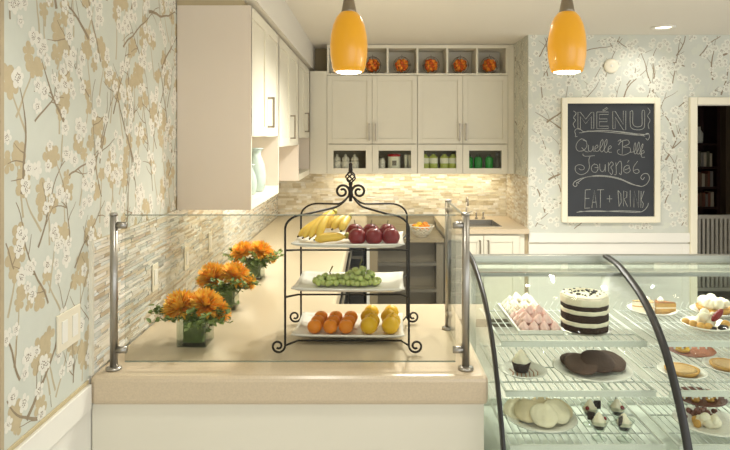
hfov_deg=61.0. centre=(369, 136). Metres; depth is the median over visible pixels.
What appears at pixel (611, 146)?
chalkboard
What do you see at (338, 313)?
mandarin
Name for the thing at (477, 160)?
bottle
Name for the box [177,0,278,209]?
upper cabinet
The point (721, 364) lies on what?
tart
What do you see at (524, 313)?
meringue
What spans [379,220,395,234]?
apple
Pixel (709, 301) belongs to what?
pie
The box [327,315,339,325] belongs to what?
mandarin
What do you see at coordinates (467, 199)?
faucet
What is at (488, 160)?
bottle
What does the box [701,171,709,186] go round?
book
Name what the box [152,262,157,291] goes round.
wall outlet
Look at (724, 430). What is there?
plate
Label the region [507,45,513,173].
filler panel
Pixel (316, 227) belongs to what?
banana bunch
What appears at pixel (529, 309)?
meringue
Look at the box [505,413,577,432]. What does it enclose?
plate
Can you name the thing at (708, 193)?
book
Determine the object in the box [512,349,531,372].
cupcake
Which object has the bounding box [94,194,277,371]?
backsplash
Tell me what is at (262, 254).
flower arrangement
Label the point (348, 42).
pendant lamp
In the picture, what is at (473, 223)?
bar sink
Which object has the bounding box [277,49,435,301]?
wall
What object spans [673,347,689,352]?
dessert
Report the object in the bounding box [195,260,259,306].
flower arrangement
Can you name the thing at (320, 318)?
mandarin
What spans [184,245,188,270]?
wall outlet
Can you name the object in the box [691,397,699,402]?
cream puff
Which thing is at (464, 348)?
sneeze guard
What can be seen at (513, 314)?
meringue
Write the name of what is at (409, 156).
paper cups
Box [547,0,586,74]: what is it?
pendant lamp
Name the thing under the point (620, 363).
cookie
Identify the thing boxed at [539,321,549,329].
meringue
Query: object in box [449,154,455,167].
bottle
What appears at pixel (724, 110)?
wall
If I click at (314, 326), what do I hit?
mandarin
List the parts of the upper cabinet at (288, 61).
door, handle, door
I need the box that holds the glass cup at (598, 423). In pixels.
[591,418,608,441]
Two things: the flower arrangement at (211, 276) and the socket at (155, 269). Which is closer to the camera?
the socket at (155, 269)
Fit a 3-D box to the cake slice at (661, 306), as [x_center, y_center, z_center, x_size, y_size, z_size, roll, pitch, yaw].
[1.280,0.728,2.688,0.086,0.070,0.050,0,0,17]
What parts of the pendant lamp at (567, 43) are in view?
bulb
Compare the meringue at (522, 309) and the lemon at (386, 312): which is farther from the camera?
the lemon at (386, 312)
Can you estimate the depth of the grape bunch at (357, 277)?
2.56 m
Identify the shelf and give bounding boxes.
[252,186,277,208]
[299,169,308,179]
[327,45,507,75]
[365,279,729,397]
[481,302,641,339]
[481,343,651,389]
[488,379,661,443]
[613,302,729,339]
[617,379,729,443]
[618,343,729,389]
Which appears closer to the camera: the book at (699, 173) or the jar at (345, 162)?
the jar at (345, 162)
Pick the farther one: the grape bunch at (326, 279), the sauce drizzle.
the grape bunch at (326, 279)
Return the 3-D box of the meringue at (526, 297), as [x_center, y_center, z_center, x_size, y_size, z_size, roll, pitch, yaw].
[0.686,0.702,2.722,0.042,0.040,0.046,0,0,42]
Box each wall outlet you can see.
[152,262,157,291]
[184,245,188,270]
[208,231,211,252]
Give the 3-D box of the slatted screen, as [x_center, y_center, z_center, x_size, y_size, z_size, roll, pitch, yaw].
[3.622,1.290,6.700,0.644,0.900,0.060,0,0,0]
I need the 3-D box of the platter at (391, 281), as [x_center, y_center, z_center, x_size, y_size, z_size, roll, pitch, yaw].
[-0.083,0.612,2.615,0.454,0.027,0.312,0,0,2]
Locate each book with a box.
[698,151,700,166]
[698,172,701,186]
[698,192,701,206]
[701,151,709,166]
[701,152,705,166]
[701,153,703,166]
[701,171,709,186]
[702,173,704,186]
[702,191,710,206]
[702,192,704,206]
[704,191,713,206]
[705,174,707,186]
[705,194,707,206]
[710,171,712,186]
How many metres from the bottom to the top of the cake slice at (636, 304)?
0.070 m
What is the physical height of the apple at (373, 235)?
0.081 m
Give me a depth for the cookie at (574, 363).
2.40 m
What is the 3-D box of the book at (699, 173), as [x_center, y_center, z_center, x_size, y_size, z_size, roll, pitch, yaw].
[3.958,0.510,7.505,0.038,0.171,0.150,0,0,0]
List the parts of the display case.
sliding door, curved glass, rail, rail, rail, rail, sliding door, rail, rail, rail, curved glass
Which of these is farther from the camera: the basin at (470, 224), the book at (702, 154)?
the book at (702, 154)
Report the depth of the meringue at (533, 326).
2.44 m
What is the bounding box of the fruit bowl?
[409,224,433,236]
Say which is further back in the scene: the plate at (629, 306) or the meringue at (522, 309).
the plate at (629, 306)
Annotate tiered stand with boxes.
[272,162,421,352]
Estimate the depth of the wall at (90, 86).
2.01 m
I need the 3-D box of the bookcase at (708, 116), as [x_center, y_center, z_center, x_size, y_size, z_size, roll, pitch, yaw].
[3.980,0.640,7.560,0.400,2.200,0.320,0,0,0]
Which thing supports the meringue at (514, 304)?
on the meringue at (511, 310)
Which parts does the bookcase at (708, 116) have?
panel, shelf, shelf, shelf, shelf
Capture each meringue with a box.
[508,307,516,315]
[510,301,520,309]
[510,311,516,319]
[511,292,521,300]
[512,314,518,322]
[515,317,521,326]
[516,307,524,314]
[518,321,528,329]
[519,311,526,317]
[520,301,528,308]
[521,313,532,322]
[522,293,530,301]
[524,305,534,314]
[529,321,538,329]
[530,300,536,307]
[533,314,542,323]
[534,304,543,313]
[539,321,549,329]
[543,314,552,323]
[550,321,560,329]
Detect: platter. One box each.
[291,232,404,247]
[291,271,404,291]
[291,312,404,337]
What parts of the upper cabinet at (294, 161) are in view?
panel, door, panel, door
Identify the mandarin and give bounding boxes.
[307,320,321,333]
[311,315,324,326]
[314,311,327,320]
[323,320,337,333]
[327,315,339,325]
[329,311,342,321]
[339,320,352,333]
[342,315,355,326]
[344,311,357,320]
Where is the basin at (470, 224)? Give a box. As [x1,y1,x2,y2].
[470,224,492,225]
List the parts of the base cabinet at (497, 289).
door, door, filler panel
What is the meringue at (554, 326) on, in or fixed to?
on the serving tray
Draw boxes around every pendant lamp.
[330,0,367,74]
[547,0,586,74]
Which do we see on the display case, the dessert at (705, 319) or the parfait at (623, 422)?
the parfait at (623, 422)
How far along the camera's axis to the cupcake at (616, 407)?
2.33 m
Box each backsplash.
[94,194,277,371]
[278,174,505,215]
[506,174,527,227]
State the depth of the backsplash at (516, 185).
6.02 m
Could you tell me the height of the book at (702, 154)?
0.162 m
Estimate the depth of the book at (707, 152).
7.43 m
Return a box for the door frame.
[689,97,729,328]
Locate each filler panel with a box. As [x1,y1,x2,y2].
[310,71,326,173]
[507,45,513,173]
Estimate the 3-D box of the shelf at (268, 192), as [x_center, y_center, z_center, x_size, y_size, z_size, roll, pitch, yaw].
[-0.787,0.343,3.605,0.374,0.050,0.910,0,0,0]
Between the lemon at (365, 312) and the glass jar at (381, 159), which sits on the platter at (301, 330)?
the lemon at (365, 312)
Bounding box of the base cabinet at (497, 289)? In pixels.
[436,223,527,326]
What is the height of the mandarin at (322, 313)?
0.052 m
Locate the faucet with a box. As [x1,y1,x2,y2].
[466,197,471,212]
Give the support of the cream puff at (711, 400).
on the plate at (720, 401)
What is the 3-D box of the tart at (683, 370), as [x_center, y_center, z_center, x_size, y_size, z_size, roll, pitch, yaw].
[1.215,0.909,2.414,0.125,0.022,0.125,0,0,45]
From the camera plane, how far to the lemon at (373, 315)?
2.58 m
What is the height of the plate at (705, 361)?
0.021 m
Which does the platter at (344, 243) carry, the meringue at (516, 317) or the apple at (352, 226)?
the apple at (352, 226)
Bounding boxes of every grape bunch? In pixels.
[312,266,343,286]
[338,259,381,286]
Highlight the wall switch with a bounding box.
[56,303,79,354]
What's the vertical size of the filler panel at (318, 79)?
1.028 m
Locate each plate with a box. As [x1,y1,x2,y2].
[499,361,546,379]
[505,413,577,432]
[552,356,633,382]
[627,303,677,316]
[656,361,708,380]
[669,347,716,357]
[672,406,729,436]
[680,316,729,332]
[680,386,727,406]
[689,304,729,317]
[701,357,729,374]
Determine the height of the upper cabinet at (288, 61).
0.760 m
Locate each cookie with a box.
[503,398,521,419]
[514,399,537,422]
[530,403,557,427]
[531,397,549,402]
[544,399,570,423]
[549,398,572,417]
[560,353,572,364]
[565,353,597,374]
[581,350,614,372]
[599,350,625,371]
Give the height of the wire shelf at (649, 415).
0.008 m
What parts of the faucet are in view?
spout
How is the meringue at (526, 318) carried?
on the meringue at (519, 320)
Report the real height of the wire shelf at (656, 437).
0.008 m
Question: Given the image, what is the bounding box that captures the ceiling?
[285,0,729,48]
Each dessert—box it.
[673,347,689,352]
[681,308,729,329]
[686,404,721,428]
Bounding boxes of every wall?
[4,0,276,449]
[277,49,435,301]
[513,35,538,243]
[528,35,729,243]
[720,106,729,213]
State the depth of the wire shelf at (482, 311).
2.44 m
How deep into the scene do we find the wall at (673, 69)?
5.64 m
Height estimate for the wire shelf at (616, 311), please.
0.038 m
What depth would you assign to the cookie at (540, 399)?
2.46 m
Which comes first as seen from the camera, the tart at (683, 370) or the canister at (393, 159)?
the tart at (683, 370)
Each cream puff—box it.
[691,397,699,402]
[705,397,714,402]
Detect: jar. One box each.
[334,154,340,167]
[341,154,349,167]
[351,154,358,167]
[379,157,384,167]
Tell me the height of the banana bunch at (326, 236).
0.038 m
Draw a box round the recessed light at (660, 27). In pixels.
[650,25,676,29]
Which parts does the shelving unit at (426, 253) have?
panel, panel, panel, shelf, shelf, panel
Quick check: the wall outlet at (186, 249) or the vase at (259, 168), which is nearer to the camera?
the wall outlet at (186, 249)
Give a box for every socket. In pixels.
[154,268,157,285]
[186,251,188,264]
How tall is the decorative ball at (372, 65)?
0.205 m
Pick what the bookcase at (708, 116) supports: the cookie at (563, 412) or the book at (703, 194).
the book at (703, 194)
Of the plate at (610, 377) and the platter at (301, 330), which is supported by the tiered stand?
the platter at (301, 330)
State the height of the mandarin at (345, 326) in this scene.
0.052 m
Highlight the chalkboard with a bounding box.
[561,97,660,222]
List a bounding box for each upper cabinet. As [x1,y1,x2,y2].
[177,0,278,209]
[279,37,297,146]
[279,58,309,180]
[327,76,416,173]
[417,76,507,173]
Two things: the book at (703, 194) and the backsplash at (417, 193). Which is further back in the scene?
the book at (703, 194)
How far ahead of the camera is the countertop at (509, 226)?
5.69 m
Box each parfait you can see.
[580,399,600,427]
[587,411,608,441]
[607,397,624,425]
[613,413,634,442]
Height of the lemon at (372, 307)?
0.064 m
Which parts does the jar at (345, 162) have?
lid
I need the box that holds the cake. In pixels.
[558,287,611,335]
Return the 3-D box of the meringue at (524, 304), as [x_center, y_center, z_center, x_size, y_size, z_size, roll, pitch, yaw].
[0.667,0.725,2.671,0.042,0.040,0.046,0,0,10]
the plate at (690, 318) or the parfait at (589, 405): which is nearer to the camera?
the parfait at (589, 405)
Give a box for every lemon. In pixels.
[360,309,374,319]
[360,316,377,333]
[365,304,378,314]
[365,313,379,325]
[381,309,394,320]
[382,316,398,333]
[384,304,398,314]
[386,313,400,324]
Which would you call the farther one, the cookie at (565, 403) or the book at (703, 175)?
the book at (703, 175)
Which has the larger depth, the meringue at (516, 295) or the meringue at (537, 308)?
the meringue at (516, 295)
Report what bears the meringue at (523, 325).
on the serving tray
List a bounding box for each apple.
[345,220,362,238]
[348,225,365,243]
[363,220,378,233]
[365,224,382,243]
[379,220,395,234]
[382,224,399,243]
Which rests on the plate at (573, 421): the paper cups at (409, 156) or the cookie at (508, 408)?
the cookie at (508, 408)
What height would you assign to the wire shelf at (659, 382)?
0.008 m
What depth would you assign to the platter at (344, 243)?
2.48 m
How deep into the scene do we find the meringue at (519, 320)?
2.49 m
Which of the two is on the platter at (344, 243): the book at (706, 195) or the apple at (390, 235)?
the apple at (390, 235)
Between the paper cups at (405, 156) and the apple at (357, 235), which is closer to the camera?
the apple at (357, 235)
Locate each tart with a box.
[664,362,699,377]
[709,358,729,371]
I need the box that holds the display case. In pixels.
[470,252,729,449]
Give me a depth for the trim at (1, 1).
1.64 m
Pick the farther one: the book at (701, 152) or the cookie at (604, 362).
the book at (701, 152)
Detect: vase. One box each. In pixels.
[252,148,265,191]
[252,164,256,194]
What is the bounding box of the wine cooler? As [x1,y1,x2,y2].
[348,248,364,303]
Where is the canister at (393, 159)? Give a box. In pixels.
[387,154,400,167]
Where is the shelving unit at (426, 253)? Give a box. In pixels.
[367,224,443,303]
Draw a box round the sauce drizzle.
[509,368,537,376]
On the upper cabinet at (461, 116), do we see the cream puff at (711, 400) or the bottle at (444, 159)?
the bottle at (444, 159)
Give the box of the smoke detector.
[604,59,618,72]
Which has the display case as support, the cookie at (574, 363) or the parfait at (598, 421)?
the parfait at (598, 421)
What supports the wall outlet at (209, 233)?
attached to the wall at (90, 86)
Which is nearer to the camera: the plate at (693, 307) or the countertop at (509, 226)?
the plate at (693, 307)
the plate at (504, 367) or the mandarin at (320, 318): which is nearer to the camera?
the plate at (504, 367)
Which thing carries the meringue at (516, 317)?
on the serving tray
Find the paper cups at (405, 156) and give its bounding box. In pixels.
[404,155,407,167]
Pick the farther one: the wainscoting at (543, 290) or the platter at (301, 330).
the wainscoting at (543, 290)
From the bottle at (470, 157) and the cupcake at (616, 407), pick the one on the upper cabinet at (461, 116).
the bottle at (470, 157)
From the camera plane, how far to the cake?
2.42 m
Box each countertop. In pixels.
[91,216,487,403]
[434,216,528,233]
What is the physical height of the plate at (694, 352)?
0.021 m
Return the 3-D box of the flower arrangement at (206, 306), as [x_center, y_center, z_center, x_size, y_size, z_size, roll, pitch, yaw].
[-0.707,0.716,2.490,0.338,0.226,0.281,0,0,31]
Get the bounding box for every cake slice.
[632,296,653,312]
[654,297,675,313]
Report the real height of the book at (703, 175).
0.156 m
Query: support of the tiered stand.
on the countertop at (258, 319)
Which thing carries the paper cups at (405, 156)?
on the upper cabinet at (370, 118)
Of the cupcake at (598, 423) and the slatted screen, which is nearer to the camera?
the cupcake at (598, 423)
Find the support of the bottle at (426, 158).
on the upper cabinet at (461, 116)
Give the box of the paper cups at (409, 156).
[408,155,410,167]
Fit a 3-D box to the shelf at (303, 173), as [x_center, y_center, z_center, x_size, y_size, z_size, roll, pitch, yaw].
[-0.787,0.343,5.676,0.374,0.050,0.907,0,0,0]
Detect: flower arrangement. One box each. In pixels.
[146,287,239,342]
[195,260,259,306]
[223,240,283,276]
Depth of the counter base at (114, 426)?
2.17 m
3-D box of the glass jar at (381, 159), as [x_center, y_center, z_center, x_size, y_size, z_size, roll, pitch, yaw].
[0.120,0.275,6.300,0.070,0.145,0.070,0,0,0]
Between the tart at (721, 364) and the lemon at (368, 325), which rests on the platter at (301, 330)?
the lemon at (368, 325)
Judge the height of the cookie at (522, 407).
0.055 m
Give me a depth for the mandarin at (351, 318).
2.58 m
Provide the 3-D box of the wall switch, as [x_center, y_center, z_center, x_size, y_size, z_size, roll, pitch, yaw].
[-0.973,0.618,2.005,0.009,0.120,0.152,0,0,0]
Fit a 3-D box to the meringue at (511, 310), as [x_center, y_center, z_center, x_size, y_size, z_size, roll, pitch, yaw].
[0.611,0.745,2.647,0.046,0.038,0.045,0,0,-40]
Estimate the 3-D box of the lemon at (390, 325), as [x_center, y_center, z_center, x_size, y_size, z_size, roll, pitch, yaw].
[0.083,0.764,2.522,0.072,0.070,0.072,0,0,-18]
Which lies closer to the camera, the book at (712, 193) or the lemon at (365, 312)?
the lemon at (365, 312)
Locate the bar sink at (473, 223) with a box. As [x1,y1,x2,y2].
[456,220,501,226]
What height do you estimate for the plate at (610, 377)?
0.021 m
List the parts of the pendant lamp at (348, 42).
bulb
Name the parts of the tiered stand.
leg, leg, shelf rail, shelf rail, shelf rail, leg, leg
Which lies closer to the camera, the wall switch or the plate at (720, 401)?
the wall switch
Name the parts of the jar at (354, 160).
lid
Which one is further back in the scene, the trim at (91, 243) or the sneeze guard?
the sneeze guard
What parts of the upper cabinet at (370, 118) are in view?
glass door, door, handle, panel, glass door, door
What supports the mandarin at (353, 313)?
on the platter at (301, 330)
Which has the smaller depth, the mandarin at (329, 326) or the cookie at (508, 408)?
the cookie at (508, 408)
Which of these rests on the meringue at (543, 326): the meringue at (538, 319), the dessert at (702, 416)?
the meringue at (538, 319)
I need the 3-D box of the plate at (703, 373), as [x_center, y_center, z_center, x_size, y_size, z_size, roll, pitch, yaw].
[1.215,0.916,2.414,0.184,0.021,0.184,0,0,0]
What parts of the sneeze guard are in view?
post, post, post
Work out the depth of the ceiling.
4.87 m
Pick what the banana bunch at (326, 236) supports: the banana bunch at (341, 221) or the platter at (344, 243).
the banana bunch at (341, 221)
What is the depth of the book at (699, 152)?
7.43 m
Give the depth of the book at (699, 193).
7.43 m
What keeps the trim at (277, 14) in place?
attached to the wall at (90, 86)
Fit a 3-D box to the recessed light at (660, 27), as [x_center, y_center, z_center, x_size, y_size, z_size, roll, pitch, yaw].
[2.480,-0.924,5.240,0.200,0.012,0.200,0,0,0]
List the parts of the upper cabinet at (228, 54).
cornice, door, panel, handle, door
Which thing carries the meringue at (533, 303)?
on the meringue
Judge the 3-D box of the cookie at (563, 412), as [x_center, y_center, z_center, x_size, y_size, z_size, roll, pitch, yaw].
[0.711,1.043,2.355,0.104,0.060,0.090,0,0,-16]
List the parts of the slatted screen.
rail, rail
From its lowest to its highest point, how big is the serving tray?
0.016 m
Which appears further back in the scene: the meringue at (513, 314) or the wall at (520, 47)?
the wall at (520, 47)
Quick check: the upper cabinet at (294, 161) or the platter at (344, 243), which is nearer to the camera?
the platter at (344, 243)
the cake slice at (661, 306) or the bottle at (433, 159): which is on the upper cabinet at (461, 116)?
the bottle at (433, 159)
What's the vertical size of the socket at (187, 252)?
0.070 m
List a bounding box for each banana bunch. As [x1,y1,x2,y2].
[297,209,336,239]
[313,232,348,242]
[326,215,351,231]
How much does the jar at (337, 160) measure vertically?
0.172 m
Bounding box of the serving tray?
[497,303,563,333]
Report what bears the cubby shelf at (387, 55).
on the upper cabinet at (370, 118)
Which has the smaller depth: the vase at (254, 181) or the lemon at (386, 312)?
the lemon at (386, 312)
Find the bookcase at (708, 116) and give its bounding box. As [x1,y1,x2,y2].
[698,106,719,282]
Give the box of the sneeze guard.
[105,199,473,371]
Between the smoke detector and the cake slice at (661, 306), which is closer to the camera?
the cake slice at (661, 306)
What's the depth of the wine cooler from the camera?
5.60 m
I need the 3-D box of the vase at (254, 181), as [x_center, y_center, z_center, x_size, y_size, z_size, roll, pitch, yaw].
[-0.668,0.234,3.430,0.086,0.169,0.086,0,0,0]
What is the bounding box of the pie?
[695,293,729,314]
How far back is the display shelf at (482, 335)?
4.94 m
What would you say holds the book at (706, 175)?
on the bookcase at (708, 116)
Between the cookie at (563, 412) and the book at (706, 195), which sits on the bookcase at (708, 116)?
the book at (706, 195)
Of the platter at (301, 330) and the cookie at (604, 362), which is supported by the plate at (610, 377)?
the cookie at (604, 362)
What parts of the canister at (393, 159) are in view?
lid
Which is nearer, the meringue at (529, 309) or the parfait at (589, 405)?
the parfait at (589, 405)
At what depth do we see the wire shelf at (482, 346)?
2.36 m
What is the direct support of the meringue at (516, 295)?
on the meringue
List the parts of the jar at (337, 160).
lid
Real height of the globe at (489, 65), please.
0.205 m
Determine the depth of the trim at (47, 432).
1.92 m
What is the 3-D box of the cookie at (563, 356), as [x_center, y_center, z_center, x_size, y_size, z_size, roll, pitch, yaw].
[0.833,0.903,2.500,0.131,0.031,0.131,0,0,38]
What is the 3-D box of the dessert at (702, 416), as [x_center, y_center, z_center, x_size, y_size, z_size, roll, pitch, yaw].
[1.262,1.059,2.357,0.122,0.056,0.136,0,0,15]
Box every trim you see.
[0,0,3,449]
[7,380,91,449]
[89,240,93,375]
[244,0,314,70]
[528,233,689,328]
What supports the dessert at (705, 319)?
on the plate at (690, 318)
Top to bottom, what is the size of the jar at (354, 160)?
0.172 m
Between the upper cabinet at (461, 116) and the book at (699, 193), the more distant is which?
the book at (699, 193)
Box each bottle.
[424,154,428,167]
[429,154,437,167]
[440,154,448,167]
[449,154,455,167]
[469,154,472,167]
[474,154,481,167]
[485,154,492,167]
[698,125,702,142]
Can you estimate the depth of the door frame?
5.61 m
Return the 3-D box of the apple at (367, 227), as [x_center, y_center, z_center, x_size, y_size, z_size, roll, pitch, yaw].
[0.004,0.395,2.621,0.080,0.088,0.080,0,0,-40]
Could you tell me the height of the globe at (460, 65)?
0.205 m
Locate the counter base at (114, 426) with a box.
[92,404,483,449]
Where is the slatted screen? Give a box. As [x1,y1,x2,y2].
[698,214,729,290]
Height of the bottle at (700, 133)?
0.220 m
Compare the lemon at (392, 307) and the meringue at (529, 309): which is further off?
the lemon at (392, 307)
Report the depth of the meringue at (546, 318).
2.46 m
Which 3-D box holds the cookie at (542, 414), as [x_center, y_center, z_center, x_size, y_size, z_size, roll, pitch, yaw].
[0.653,1.047,2.332,0.098,0.057,0.098,0,0,-42]
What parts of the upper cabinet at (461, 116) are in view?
panel, glass door, door, handle, panel, glass door, door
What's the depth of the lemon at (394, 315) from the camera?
2.58 m
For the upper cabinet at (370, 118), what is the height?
0.984 m

